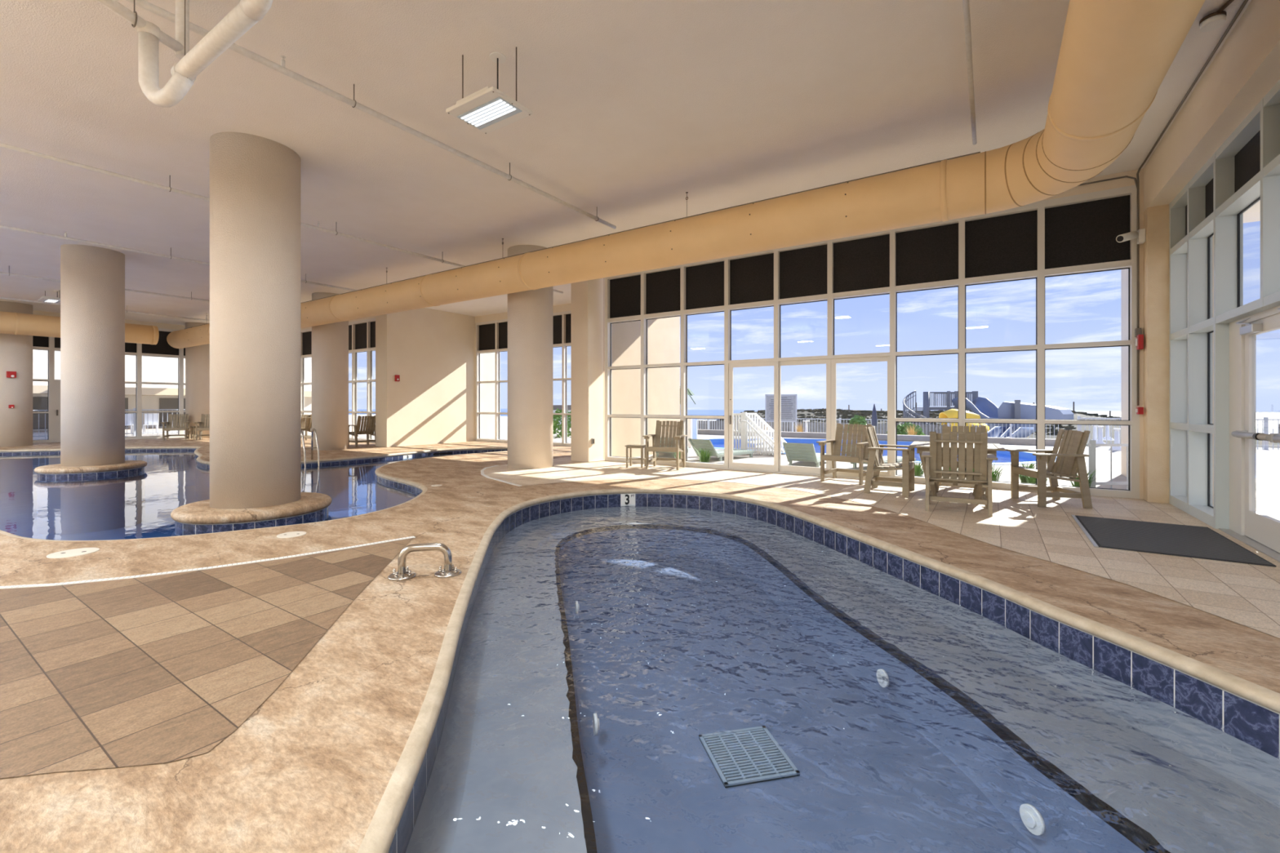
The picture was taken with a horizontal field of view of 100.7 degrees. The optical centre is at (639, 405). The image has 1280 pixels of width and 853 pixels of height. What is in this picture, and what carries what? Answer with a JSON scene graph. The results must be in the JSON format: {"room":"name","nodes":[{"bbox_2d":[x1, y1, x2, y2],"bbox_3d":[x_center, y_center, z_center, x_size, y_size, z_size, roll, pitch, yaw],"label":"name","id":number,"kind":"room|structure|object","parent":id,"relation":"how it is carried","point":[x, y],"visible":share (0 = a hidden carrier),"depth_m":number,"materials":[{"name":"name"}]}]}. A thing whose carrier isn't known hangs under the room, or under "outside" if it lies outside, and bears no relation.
{"room":"indoor swimming pool","nodes":[
{"label":"indoor swimming pool","id":0,"kind":"room"},
{"bbox_2d":[32,310,185,329],"bbox_3d":[-22.325,-0.980,16.276,0.200,4.600,18.500,0,0,34],"label":"wall","id":1,"kind":"structure","parent":0,"point":[165,326],"depth_m":20.66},
{"bbox_2d":[32,328,311,443],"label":"window","id":2,"kind":"structure","parent":1,"relation":"in","point":[162,348],"depth_m":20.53,"materials":[{"name":"white"}]},
{"bbox_2d":[54,381,60,442],"bbox_3d":[-20.401,0.223,19.092,0.100,2.155,0.950,0,0,34],"label":"door","id":3,"kind":"structure","parent":2,"relation":"attached to","point":[57,384],"depth_m":18.76,"materials":[{"name":"white"}]},
{"bbox_2d":[0,537,413,778],"bbox_3d":[-3.362,1.296,3.382,4.460,0.001,4.330,0,0,33],"label":"floor","id":4,"kind":"structure","parent":0,"point":[161,668],"depth_m":2.78,"materials":[{"name":"tile"}]},
{"bbox_2d":[301,315,375,329],"bbox_3d":[-12.541,-3.175,20.803,11.120,0.210,0.150,0,0,34],"label":"wall","id":5,"kind":"structure","parent":0,"point":[373,317],"depth_m":19.16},
{"bbox_2d":[301,317,375,442],"bbox_3d":[-12.550,-0.885,20.808,11.080,4.370,0.150,0,0,34],"label":"window","id":6,"kind":"structure","parent":5,"relation":"in","point":[362,333],"depth_m":19.34,"materials":[{"name":"white"}]},
{"bbox_2d":[375,307,495,447],"bbox_3d":[-6.966,-0.980,18.582,0.630,4.600,4.400,0,0,34],"label":"wall","id":7,"kind":"structure","parent":0,"point":[433,352],"depth_m":17.84,"materials":[{"name":"paint"}]},
{"bbox_2d":[475,302,571,323],"bbox_3d":[-2.873,-3.150,17.401,7.500,0.260,0.150,0,0,34],"label":"wall recess header","id":8,"kind":"structure","parent":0,"point":[566,307],"depth_m":18.63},
{"bbox_2d":[475,311,571,446],"bbox_3d":[-2.874,-0.870,17.408,7.430,4.340,0.160,0,0,34],"label":"window","id":9,"kind":"structure","parent":8,"relation":"in","point":[491,336],"depth_m":18.79,"materials":[{"name":"white"}]},
{"bbox_2d":[571,277,679,462],"bbox_3d":[-0.217,-0.965,14.157,0.510,4.630,4.330,0,0,34],"label":"wall","id":10,"kind":"structure","parent":0,"point":[663,334],"depth_m":13.09,"materials":[{"name":"paint"}]},
{"bbox_2d":[0,0,1260,325],"bbox_3d":[-9.281,-3.455,9.531,54.001,0.390,22.050,0,0,34],"label":"ceiling","id":11,"kind":"structure","parent":0,"point":[637,106],"depth_m":5.99,"materials":[{"name":"paint"}]},
{"bbox_2d":[37,290,60,303],"bbox_3d":[-16.751,-3.126,15.104,0.650,0.309,0.470,0,0,34],"label":"ceiling lamp","id":12,"kind":"object","parent":11,"relation":"hanging from","point":[46,299],"visible":0.77,"depth_m":15.00,"materials":[{"name":"white metal"}]},
{"bbox_2d":[44,298,60,302],"bbox_3d":[-16.747,-2.978,15.102,0.580,0.005,0.270,0,0,33],"label":"diffuser","id":13,"kind":"object","parent":12,"relation":"attached to","point":[53,300],"depth_m":15.03,"materials":[{"name":"white"}]},
{"bbox_2d":[0,311,159,344],"bbox_3d":[-20.020,-2.530,15.229,0.686,0.686,9.300,0,0,34],"label":"air duct","id":14,"kind":"object","parent":11,"relation":"hanging from","point":[14,323],"visible":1,"depth_m":16.68,"materials":[{"name":"metal"}]},
{"bbox_2d":[0,266,209,302],"bbox_3d":[-15.017,-3.162,12.098,0.072,0.236,15.600,0,0,34],"label":"pipe","id":15,"kind":"object","parent":11,"relation":"hanging from","point":[1,273],"visible":0.54,"depth_m":14.19,"materials":[{"name":"grey metal"}]},
{"bbox_2d":[0,297,209,321],"bbox_3d":[-18.741,-3.162,14.443,0.072,0.236,15.400,0,0,34],"label":"pipe","id":16,"kind":"object","parent":11,"relation":"hanging from","point":[4,298],"visible":0.55,"depth_m":17.41,"materials":[{"name":"grey metal"}]},
{"bbox_2d":[0,224,357,291],"bbox_3d":[-10.737,-3.162,9.505,0.072,0.236,16.000,0,0,34],"label":"pipe","id":17,"kind":"object","parent":11,"relation":"hanging from","point":[65,237],"visible":0.54,"depth_m":10.34,"materials":[{"name":"grey metal"}]},
{"bbox_2d":[96,0,272,107],"bbox_3d":[-3.134,-2.745,3.336,1.714,1.091,0.940,0,0,34],"label":"pipe","id":18,"kind":"object","parent":11,"relation":"hanging from","point":[246,13],"visible":1,"depth_m":3.83,"materials":[{"name":"grey metal"}]},
{"bbox_2d":[0,142,563,293],"bbox_3d":[-6.778,-3.162,7.425,0.072,0.236,16.900,0,0,34],"label":"pipe","id":19,"kind":"object","parent":11,"relation":"hanging from","point":[2,144],"visible":0.8,"depth_m":7.45,"materials":[{"name":"grey metal"}]},
{"bbox_2d":[126,0,616,229],"bbox_3d":[-4.133,-3.161,3.575,0.077,0.238,13.400,0,0,34],"label":"pipe","id":20,"kind":"object","parent":11,"relation":"hanging from","point":[144,4],"visible":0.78,"depth_m":5.39,"materials":[{"name":"grey metal"}]},
{"bbox_2d":[445,46,532,133],"bbox_3d":[-1.399,-2.986,4.907,0.650,0.589,0.470,0,0,34],"label":"ceiling lamp","id":21,"kind":"object","parent":11,"relation":"hanging from","point":[488,109],"visible":1,"depth_m":4.87,"materials":[{"name":"white metal"}]},
{"bbox_2d":[457,97,522,129],"bbox_3d":[-1.395,-2.699,4.904,0.580,0.005,0.270,0,0,33],"label":"diffuser","id":22,"kind":"object","parent":21,"relation":"attached to","point":[493,111],"depth_m":4.88,"materials":[{"name":"white"}]},
{"bbox_2d":[962,0,977,145],"bbox_3d":[0.267,-3.120,0.693,0.044,0.044,13.450,0,0,34],"label":"pipe","id":23,"kind":"object","parent":11,"relation":"hanging from","point":[966,3],"visible":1,"depth_m":4.82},
{"bbox_2d":[1199,0,1234,32],"bbox_3d":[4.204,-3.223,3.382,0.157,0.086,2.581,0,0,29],"label":"smoke detector","id":24,"kind":"object","parent":11,"relation":"attached to","point":[1215,20],"visible":1,"depth_m":4.40,"materials":[{"name":"white plastic"}]},
{"bbox_3d":[-15.372,-3.090,18.809,0.048,0.380,0.040,0,0,33],"label":"hanger","id":25,"kind":"object","parent":11,"relation":"hanging from","visible":0},
{"bbox_2d":[166,0,1204,348],"bbox_3d":[-10.001,-2.544,7.545,27.193,0.714,13.543,0,0,34],"label":"air duct","id":26,"kind":"object","parent":25,"relation":"hanging from","point":[1115,56],"visible":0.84,"depth_m":6.18,"materials":[{"name":"brown"}]},
{"bbox_2d":[0,437,1279,852],"bbox_3d":[-9.148,1.300,9.053,29.950,0.001,21.000,0,0,33],"label":"floor","id":27,"kind":"structure","parent":0,"point":[310,770],"depth_m":2.83,"materials":[{"name":"stone"}]},
{"bbox_2d":[0,301,32,447],"bbox_3d":[-20.253,-0.990,17.051,0.950,4.620,0.950,0,0,34],"label":"round column","id":28,"kind":"structure","parent":27,"relation":"on","point":[15,350],"depth_m":16.86,"materials":[{"name":"beige paint"}]},
{"bbox_2d":[6,371,16,377],"bbox_3d":[-19.852,-0.980,16.738,0.115,0.200,0.200,0,0,34],"label":"fire alarm","id":29,"kind":"object","parent":28,"relation":"attached to","point":[9,374],"visible":1,"depth_m":16.71,"materials":[{"name":"red plastic"}]},
{"bbox_2d":[46,547,99,558],"bbox_3d":[-4.991,1.301,4.671,0.320,0.017,0.320,0,0,34],"label":"lid","id":30,"kind":"object","parent":27,"relation":"on","point":[76,552],"visible":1,"depth_m":4.65,"materials":[{"name":"beige"}]},
{"bbox_2d":[160,413,191,439],"bbox_3d":[-17.690,0.811,20.226,0.794,0.978,0.648,0,0,-29],"label":"armchair","id":31,"kind":"object","parent":27,"relation":"on","point":[184,421],"visible":1,"depth_m":20.36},
{"bbox_2d":[191,426,202,439],"bbox_3d":[-17.100,1.050,20.456,0.296,0.500,0.300,0,0,34],"label":"side table","id":32,"kind":"object","parent":27,"relation":"on","point":[193,427],"visible":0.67,"depth_m":20.40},
{"bbox_2d":[185,322,209,438],"bbox_3d":[-17.666,-0.990,21.322,0.950,4.620,0.950,0,0,34],"label":"round column","id":33,"kind":"structure","parent":27,"relation":"on","point":[197,357],"depth_m":20.91,"materials":[{"name":"beige paint"}]},
{"bbox_2d":[193,413,209,439],"bbox_3d":[-16.470,0.811,20.258,0.794,0.978,0.648,0,0,-29],"label":"armchair","id":34,"kind":"object","parent":27,"relation":"on","point":[202,426],"visible":0.46,"depth_m":20.31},
{"bbox_2d":[0,536,415,589],"bbox_3d":[-3.992,1.305,4.168,4.112,0.030,0.500,0,0,-25],"label":"channel","id":35,"kind":"object","parent":27,"relation":"on","point":[409,537],"visible":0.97,"depth_m":4.15,"materials":[{"name":"white plastic"}]},
{"bbox_2d":[0,446,507,541],"bbox_3d":[-11.957,1.895,11.043,17.908,1.310,11.547,0,0,2],"label":"swimming pool","id":36,"kind":"object","parent":27,"relation":"in","point":[157,491],"visible":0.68,"depth_m":10.71,"materials":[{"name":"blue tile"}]},
{"bbox_2d":[60,244,124,466],"bbox_3d":[-11.589,-1.020,11.244,0.950,4.560,0.950,0,0,34],"label":"round column","id":37,"kind":"structure","parent":36,"relation":"on","point":[92,278],"depth_m":10.90,"materials":[{"name":"beige paint"}]},
{"bbox_2d":[209,132,301,509],"bbox_3d":[-4.932,-1.020,6.826,0.950,4.560,0.950,0,0,34],"label":"round column","id":38,"kind":"structure","parent":36,"relation":"on","point":[255,180],"depth_m":6.43,"materials":[{"name":"beige paint"}]},
{"bbox_2d":[301,428,319,492],"bbox_3d":[-7.828,1.297,12.533,0.390,1.508,0.340,0,0,34],"label":"pool handrail","id":39,"kind":"object","parent":36,"relation":"attached to","point":[313,429],"visible":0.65,"depth_m":12.55,"materials":[{"name":"silver metal"}]},
{"bbox_2d":[276,531,306,537],"bbox_3d":[-3.501,1.301,5.327,0.250,0.017,0.250,0,0,34],"label":"lid","id":40,"kind":"object","parent":27,"relation":"on","point":[294,534],"visible":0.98,"depth_m":5.32,"materials":[{"name":"beige"}]},
{"bbox_2d":[301,414,311,439],"bbox_3d":[-12.503,0.811,19.494,0.648,0.978,0.794,0,0,34],"label":"armchair","id":41,"kind":"object","parent":27,"relation":"on","point":[307,424],"visible":0.44,"depth_m":19.48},
{"bbox_2d":[311,292,348,450],"bbox_3d":[-9.247,-0.990,15.834,0.950,4.620,0.950,0,0,34],"label":"round column","id":42,"kind":"structure","parent":27,"relation":"on","point":[330,342],"depth_m":15.44,"materials":[{"name":"beige paint"}]},
{"bbox_2d":[348,415,375,446],"bbox_3d":[-9.001,0.811,17.176,0.648,0.978,0.794,0,0,34],"label":"armchair","id":43,"kind":"object","parent":27,"relation":"on","point":[370,427],"visible":0.9,"depth_m":17.02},
{"bbox_2d":[387,542,462,581],"bbox_3d":[-1.645,1.178,4.060,0.532,0.244,0.199,0,0,-12],"label":"grab rail","id":44,"kind":"object","parent":27,"relation":"on","point":[403,573],"visible":1,"depth_m":4.03,"materials":[{"name":"silver metal"}]},
{"bbox_2d":[480,465,521,486],"bbox_3d":[-2.705,1.305,9.917,0.488,0.030,3.150,0,0,-22],"label":"channel","id":45,"kind":"object","parent":27,"relation":"on","point":[484,468],"visible":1,"depth_m":9.45,"materials":[{"name":"white plastic"}]},
{"bbox_2d":[357,488,1279,852],"bbox_3d":[0.634,1.700,4.027,3.973,0.800,8.684,0,0,-9],"label":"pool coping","id":46,"kind":"object","parent":27,"relation":"in","point":[636,670],"visible":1,"depth_m":3.16,"materials":[{"name":"stone"}]},
{"bbox_2d":[483,457,1279,638],"bbox_3d":[0.919,1.296,7.367,11.200,0.001,6.900,0,0,33],"label":"floor","id":47,"kind":"structure","parent":0,"point":[1248,595],"depth_m":5.86,"materials":[{"name":"tile"}]},
{"bbox_2d":[507,244,553,469],"bbox_3d":[-2.331,-0.990,11.280,0.950,4.620,0.950,0,0,34],"label":"round column","id":48,"kind":"structure","parent":47,"relation":"on","point":[530,313],"depth_m":10.87,"materials":[{"name":"beige paint"}]},
{"bbox_2d":[624,444,645,467],"bbox_3d":[-0.079,1.065,11.205,0.396,0.460,0.400,0,0,13],"label":"side table","id":49,"kind":"object","parent":47,"relation":"on","point":[642,446],"visible":0.9,"depth_m":11.07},
{"bbox_2d":[642,420,687,470],"bbox_3d":[0.529,0.806,10.997,0.794,0.978,0.648,0,0,20],"label":"armchair","id":50,"kind":"object","parent":47,"relation":"on","point":[678,437],"visible":1,"depth_m":11.15,"materials":[{"name":"wood"}]},
{"bbox_2d":[816,423,874,484],"bbox_3d":[3.529,0.806,9.051,0.794,0.978,0.648,0,0,42],"label":"armchair","id":51,"kind":"object","parent":47,"relation":"on","point":[862,452],"visible":0.91,"depth_m":9.14,"materials":[{"name":"wood"}]},
{"bbox_2d":[863,425,914,497],"bbox_3d":[3.764,0.806,7.960,0.648,0.978,0.794,0,0,34],"label":"armchair","id":52,"kind":"object","parent":47,"relation":"on","point":[875,460],"visible":0.98,"depth_m":7.81,"materials":[{"name":"wood"}]},
{"bbox_2d":[909,441,1005,499],"bbox_3d":[4.463,0.929,7.503,1.100,0.748,1.100,0,0,31],"label":"dining table","id":53,"kind":"object","parent":47,"relation":"on","point":[921,446],"visible":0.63,"depth_m":7.33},
{"bbox_2d":[920,431,997,516],"bbox_3d":[3.966,0.806,6.616,0.794,0.978,0.648,0,0,30],"label":"armchair","id":54,"kind":"object","parent":47,"relation":"on","point":[982,473],"visible":1,"depth_m":6.41,"materials":[{"name":"wood"}]},
{"bbox_2d":[936,425,986,489],"bbox_3d":[4.986,0.806,8.194,0.794,0.978,0.648,0,0,34],"label":"armchair","id":55,"kind":"object","parent":47,"relation":"on","point":[945,428],"visible":0.17,"depth_m":8.39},
{"bbox_2d":[1005,428,1092,508],"bbox_3d":[5.422,0.806,7.049,0.648,0.978,0.794,0,0,10],"label":"armchair","id":56,"kind":"object","parent":47,"relation":"on","point":[1070,461],"visible":1,"depth_m":6.87,"materials":[{"name":"wood"}]},
{"bbox_2d":[1071,515,1275,567],"bbox_3d":[5.083,1.289,5.234,1.120,0.014,1.660,0,0,34],"label":"door mat","id":57,"kind":"object","parent":47,"relation":"on","point":[1175,540],"visible":1,"depth_m":5.06,"materials":[{"name":"grey"}]},
{"bbox_2d":[1120,268,1128,476],"bbox_3d":[9.461,-0.930,9.747,0.780,4.660,0.900,0,0,34],"label":"pier","id":58,"kind":"object","parent":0,"point":[1124,273],"visible":0.07,"depth_m":10.08,"materials":[{"name":"paint"}]},
{"bbox_2d":[1038,168,1213,506],"bbox_3d":[3.398,-0.980,9.773,10.320,4.600,0.150,0,0,34],"label":"wall","id":59,"kind":"structure","parent":0,"point":[1122,182],"depth_m":7.34,"materials":[{"name":"paint"}]},
{"bbox_2d":[604,185,1139,498],"bbox_3d":[3.093,-0.885,9.981,9.305,4.370,0.160,0,0,34],"label":"window","id":60,"kind":"structure","parent":59,"relation":"in","point":[1075,234],"depth_m":9.05,"materials":[{"name":"white"}]},
{"bbox_2d":[727,355,889,479],"bbox_3d":[3.095,0.223,9.967,3.080,2.155,0.160,0,0,34],"label":"door","id":61,"kind":"structure","parent":60,"relation":"attached to","point":[831,364],"depth_m":10.00,"materials":[{"name":"white"}]},
{"bbox_2d":[1077,0,1248,405],"bbox_3d":[3.974,-1.631,3.893,1.130,3.262,9.030,0,0,34],"label":"conduit","id":62,"kind":"object","parent":59,"relation":"attached to","point":[1137,331],"visible":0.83,"depth_m":7.32,"materials":[{"name":"grey metal"}]},
{"bbox_2d":[1135,334,1143,350],"bbox_3d":[6.854,-0.870,7.276,0.070,0.200,0.100,0,0,34],"label":"fire alarm","id":63,"kind":"object","parent":62,"relation":"attached to","point":[1140,338],"visible":1,"depth_m":7.24,"materials":[{"name":"red plastic"}]},
{"bbox_2d":[1143,204,1168,503],"bbox_3d":[7.145,-0.675,7.071,0.590,3.990,0.220,0,0,34],"label":"wall","id":64,"kind":"structure","parent":0,"point":[1156,219],"depth_m":7.09,"materials":[{"name":"paint"}]},
{"bbox_2d":[1115,228,1145,244],"bbox_3d":[6.736,-2.320,7.271,0.389,0.180,0.152,0,0,-2],"label":"security camera","id":65,"kind":"object","parent":64,"relation":"attached to","point":[1140,234],"visible":1,"depth_m":7.23,"materials":[{"name":"white plastic"}]},
{"bbox_2d":[1143,0,1279,211],"bbox_3d":[2.356,-2.975,-0.390,0.840,0.610,17.950,0,0,34],"label":"beam","id":66,"kind":"structure","parent":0,"point":[1246,68],"depth_m":4.96,"materials":[{"name":"paint"}]},
{"bbox_2d":[1168,79,1279,528],"bbox_3d":[5.021,-0.685,3.836,0.200,3.970,7.495,0,0,34],"label":"window","id":67,"kind":"structure","parent":66,"relation":"attached to","point":[1244,171],"depth_m":5.76,"materials":[{"name":"white"}]},
{"bbox_2d":[1218,305,1279,562],"bbox_3d":[5.536,0.220,4.562,0.224,2.160,2.260,0,0,34],"label":"door","id":68,"kind":"structure","parent":67,"relation":"attached to","point":[1258,531],"depth_m":5.15,"materials":[{"name":"white"}]},
{"label":"outside","id":69,"kind":"structure","parent":0,"visible":0},
{"bbox_2d":[164,421,1279,520],"bbox_3d":[-5.567,1.340,6.083,76.000,0.001,44.000,0,0,33],"label":"floor","id":70,"kind":"structure","parent":69,"point":[1268,461],"depth_m":12.14,"materials":[{"name":"concrete"}]},
{"bbox_2d":[553,408,571,438],"bbox_3d":[-3.378,0.815,22.944,2.462,1.559,2.442,0,0,34],"label":"shrub","id":71,"kind":"object","parent":70,"relation":"on","point":[557,418],"visible":0.22,"depth_m":22.33,"materials":[{"name":"green plant"}]},
{"bbox_2d":[687,418,692,448],"bbox_3d":[1.386,0.840,16.951,0.680,1.000,0.140,0,0,34],"label":"post","id":72,"kind":"object","parent":70,"relation":"on","point":[689,420],"visible":0.09,"depth_m":16.79,"materials":[{"name":"white paint"}]},
{"bbox_2d":[692,418,697,439],"bbox_3d":[1.849,0.890,19.643,0.680,0.900,0.140,0,0,34],"label":"post","id":73,"kind":"object","parent":70,"relation":"on","point":[694,420],"visible":0.18,"depth_m":19.49,"materials":[{"name":"white paint"}]},
{"bbox_2d":[688,438,754,461],"bbox_3d":[2.065,1.069,13.325,1.873,0.542,0.650,0,0,-45],"label":"sun lounger","id":74,"kind":"object","parent":70,"relation":"on","point":[704,444],"visible":0.81,"depth_m":12.84,"materials":[{"name":"grey plastic"}]},
{"bbox_2d":[733,412,786,454],"bbox_3d":[3.304,0.760,14.670,1.617,1.160,1.057,0,0,34],"label":"stair","id":75,"kind":"structure","parent":70,"relation":"on","point":[767,446],"depth_m":14.54,"materials":[{"name":"white paint"}]},
{"bbox_2d":[782,442,826,466],"bbox_3d":[3.892,1.069,12.131,0.650,0.542,1.873,0,0,34],"label":"sun lounger","id":76,"kind":"object","parent":70,"relation":"on","point":[793,451],"visible":0.9,"depth_m":11.51,"materials":[{"name":"grey plastic"}]},
{"bbox_2d":[841,443,915,468],"bbox_3d":[5.187,1.069,11.473,1.873,0.542,0.650,0,0,-37],"label":"sun lounger","id":77,"kind":"object","parent":70,"relation":"on","point":[885,458],"visible":0.12,"depth_m":11.40,"materials":[{"name":"grey plastic"}]},
{"bbox_2d":[697,429,1062,445],"bbox_3d":[8.166,1.230,21.397,14.000,0.220,0.300,0,0,34],"label":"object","id":78,"kind":"object","parent":70,"relation":"on","point":[1010,441],"visible":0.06,"depth_m":19.99,"materials":[{"name":"concrete"}]},
{"bbox_2d":[706,438,1057,464],"bbox_3d":[6.245,1.610,17.222,11.703,0.580,7.892,0,0,34],"label":"pool","id":79,"kind":"object","parent":70,"relation":"in","point":[1002,456],"visible":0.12,"depth_m":17.34,"materials":[{"name":"liquid"}]},
{"bbox_2d":[903,425,919,435],"bbox_3d":[10.763,1.026,20.930,0.686,0.749,0.667,0,0,2],"label":"ornamental grass","id":80,"kind":"object","parent":70,"relation":"on","point":[911,432],"depth_m":20.90,"materials":[{"name":"plant"}]},
{"bbox_2d":[1096,426,1106,444],"bbox_3d":[15.296,1.010,17.600,0.400,0.660,0.400,0,0,34],"label":"bollard","id":81,"kind":"object","parent":70,"relation":"on","point":[1100,428],"visible":0.7,"depth_m":17.55,"materials":[{"name":"white paint"}]},
{"bbox_2d":[1085,440,1128,489],"bbox_3d":[8.245,0.940,8.385,2.547,0.800,0.112,0,0,-5],"label":"railing","id":82,"kind":"object","parent":70,"relation":"on","point":[1091,445],"visible":0.2,"depth_m":8.27,"materials":[{"name":"grey"}]},
{"bbox_2d":[1107,428,1120,451],"bbox_3d":[14.216,1.010,15.800,0.400,0.660,0.400,0,0,34],"label":"bollard","id":83,"kind":"object","parent":70,"relation":"on","point":[1116,430],"visible":0.78,"depth_m":15.75,"materials":[{"name":"white paint"}]},
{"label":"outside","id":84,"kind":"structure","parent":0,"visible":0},
{"bbox_2d":[32,427,185,439],"bbox_3d":[-33.344,1.330,16.433,18.250,0.001,30.600,0,0,33],"label":"floor","id":85,"kind":"structure","parent":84,"point":[148,429],"depth_m":24.92,"materials":[{"name":"concrete"}]},
{"bbox_2d":[32,408,185,439],"bbox_3d":[-22.956,0.725,22.389,0.080,1.230,12.080,0,0,34],"label":"picket fence","id":86,"kind":"object","parent":85,"relation":"on","point":[134,409],"visible":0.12,"depth_m":23.37,"materials":[{"name":"grey"}]},
{"bbox_2d":[124,413,133,434],"bbox_3d":[-24.104,0.865,24.830,0.500,0.950,0.510,0,0,-37],"label":"patio chair","id":87,"kind":"object","parent":85,"relation":"on","point":[130,416],"visible":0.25,"depth_m":25.05,"materials":[{"name":"white paint"}]},
{"bbox_2d":[142,413,157,433],"bbox_3d":[-23.329,0.865,25.277,0.500,0.950,0.510,0,0,-37],"label":"patio chair","id":88,"kind":"object","parent":85,"relation":"on","point":[148,417],"visible":0.83,"depth_m":25.40,"materials":[{"name":"white paint"}]},
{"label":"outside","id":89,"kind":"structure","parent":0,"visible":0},
{"bbox_2d":[348,409,1279,449],"bbox_3d":[50.778,2.800,76.718,240.000,4.821,136.000,0,0,33],"label":"ground","id":90,"kind":"structure","parent":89,"point":[504,420],"depth_m":33.41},
{"bbox_2d":[553,404,571,426],"bbox_3d":[-6.686,1.025,50.594,8.800,2.150,5.800,0,0,34],"label":"building","id":91,"kind":"structure","parent":90,"relation":"on","point":[555,406],"depth_m":47.52,"materials":[{"name":"white paint"}]},
{"bbox_2d":[764,394,797,431],"bbox_3d":[6.889,0.625,25.900,1.520,2.350,0.120,0,0,13],"label":"notice board","id":92,"kind":"object","parent":90,"relation":"on","point":[788,402],"visible":0.66,"depth_m":25.82,"materials":[{"name":"grey"}]},
{"bbox_2d":[697,420,982,435],"bbox_3d":[9.533,1.505,29.205,15.660,1.190,0.030,0,0,34],"label":"screen","id":93,"kind":"object","parent":90,"relation":"on","point":[718,424],"visible":0.09,"depth_m":29.32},
{"bbox_2d":[847,414,866,433],"bbox_3d":[10.240,0.970,24.900,1.023,1.107,1.047,0,0,34],"label":"shrub","id":94,"kind":"object","parent":90,"relation":"on","point":[861,420],"visible":0.44,"depth_m":24.72,"materials":[{"name":"green plant"}]},
{"bbox_2d":[871,404,877,428],"bbox_3d":[10.392,0.640,23.500,0.240,1.420,0.240,0,0,34],"label":"parasol","id":95,"kind":"object","parent":90,"relation":"on","point":[874,420],"visible":0.91,"depth_m":23.42,"materials":[{"name":"blue fabric"}]},
{"bbox_2d":[697,417,1058,439],"bbox_3d":[9.945,1.235,27.293,18.604,1.230,0.086,0,0,29],"label":"picket fence","id":96,"kind":"object","parent":90,"relation":"on","point":[839,419],"visible":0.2,"depth_m":26.07,"materials":[{"name":"grey"}]},
{"bbox_2d":[886,422,925,435],"bbox_3d":[11.412,1.116,22.673,1.560,0.915,1.474,0,0,34],"label":"shrub","id":97,"kind":"object","parent":90,"relation":"on","point":[901,430],"visible":0.48,"depth_m":22.33,"materials":[{"name":"green plant"}]},
{"bbox_2d":[702,408,1120,435],"bbox_3d":[23.389,1.005,40.260,33.113,1.590,19.578,0,0,34],"label":"scrub","id":98,"kind":"object","parent":90,"relation":"on","point":[840,411],"visible":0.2,"depth_m":40.80,"materials":[{"name":"green plant"}]},
{"bbox_2d":[938,408,989,432],"bbox_3d":[15.906,0.978,25.750,2.343,1.644,1.420,0,0,0],"label":"water slide","id":99,"kind":"object","parent":90,"relation":"on","point":[952,413],"visible":0.34,"depth_m":25.63,"materials":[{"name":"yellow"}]},
{"bbox_2d":[902,390,1074,438],"bbox_3d":[17.777,0.654,28.473,8.702,3.101,6.682,0,0,-34],"label":"water slide","id":100,"kind":"object","parent":90,"relation":"on","point":[983,406],"visible":0.62,"depth_m":27.70,"materials":[{"name":"blue plastic"}]},
{"bbox_2d":[1102,425,1114,440],"bbox_3d":[18.082,1.010,20.500,0.400,0.660,0.400,0,0,34],"label":"bollard","id":101,"kind":"object","parent":90,"relation":"on","point":[1108,438],"visible":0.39,"depth_m":20.45,"materials":[{"name":"white paint"}]},
{"bbox_2d":[1077,416,1279,449],"bbox_3d":[19.919,0.960,16.910,9.618,1.180,0.094,0,0,23],"label":"picket fence","id":102,"kind":"object","parent":90,"relation":"on","point":[1265,420],"visible":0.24,"depth_m":16.92,"materials":[{"name":"grey"}]},
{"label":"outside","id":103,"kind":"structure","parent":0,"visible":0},
{"label":"bed","id":104,"kind":"object","parent":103,"visible":0},
{"bbox_2d":[693,447,714,462],"bbox_3d":[1.475,1.131,11.970,0.575,0.419,0.587,0,0,-6],"label":"clump","id":105,"kind":"object","parent":104,"relation":"on","point":[704,458],"visible":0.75,"depth_m":11.91,"materials":[{"name":"green plant"}]},
{"bbox_2d":[914,460,924,476],"bbox_3d":[4.920,1.131,9.424,0.587,0.419,0.575,0,0,-13],"label":"clump","id":106,"kind":"object","parent":104,"relation":"on","point":[917,469],"visible":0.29,"depth_m":9.31,"materials":[{"name":"green plant"}]},
{"bbox_2d":[991,460,1006,481],"bbox_3d":[5.814,1.131,8.775,0.587,0.419,0.575,0,0,-28],"label":"clump","id":107,"kind":"object","parent":104,"relation":"on","point":[994,477],"visible":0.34,"depth_m":8.70,"materials":[{"name":"green plant"}]},
{"bbox_2d":[1007,460,1035,483],"bbox_3d":[6.618,1.131,9.058,0.579,0.419,0.589,0,0,-33],"label":"clump","id":108,"kind":"object","parent":104,"relation":"on","point":[1023,480],"visible":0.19,"depth_m":9.03,"materials":[{"name":"green plant"}]},
{"bbox_2d":[1022,465,1048,484],"bbox_3d":[6.271,1.131,8.403,0.589,0.419,0.579,0,0,-41],"label":"clump","id":109,"kind":"object","parent":104,"relation":"on","point":[1030,480],"visible":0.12,"depth_m":8.39,"materials":[{"name":"green plant"}]},
{"bbox_2d":[1070,467,1104,487],"bbox_3d":[6.675,1.131,8.038,0.587,0.419,0.575,0,0,40],"label":"clump","id":110,"kind":"object","parent":104,"relation":"on","point":[1076,483],"visible":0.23,"depth_m":7.99,"materials":[{"name":"green plant"}]},
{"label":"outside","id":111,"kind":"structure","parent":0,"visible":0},
{"bbox_2d":[348,408,1279,429],"bbox_3d":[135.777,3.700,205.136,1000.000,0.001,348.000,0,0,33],"label":"sea","id":112,"kind":"structure","parent":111,"point":[690,412],"depth_m":248.96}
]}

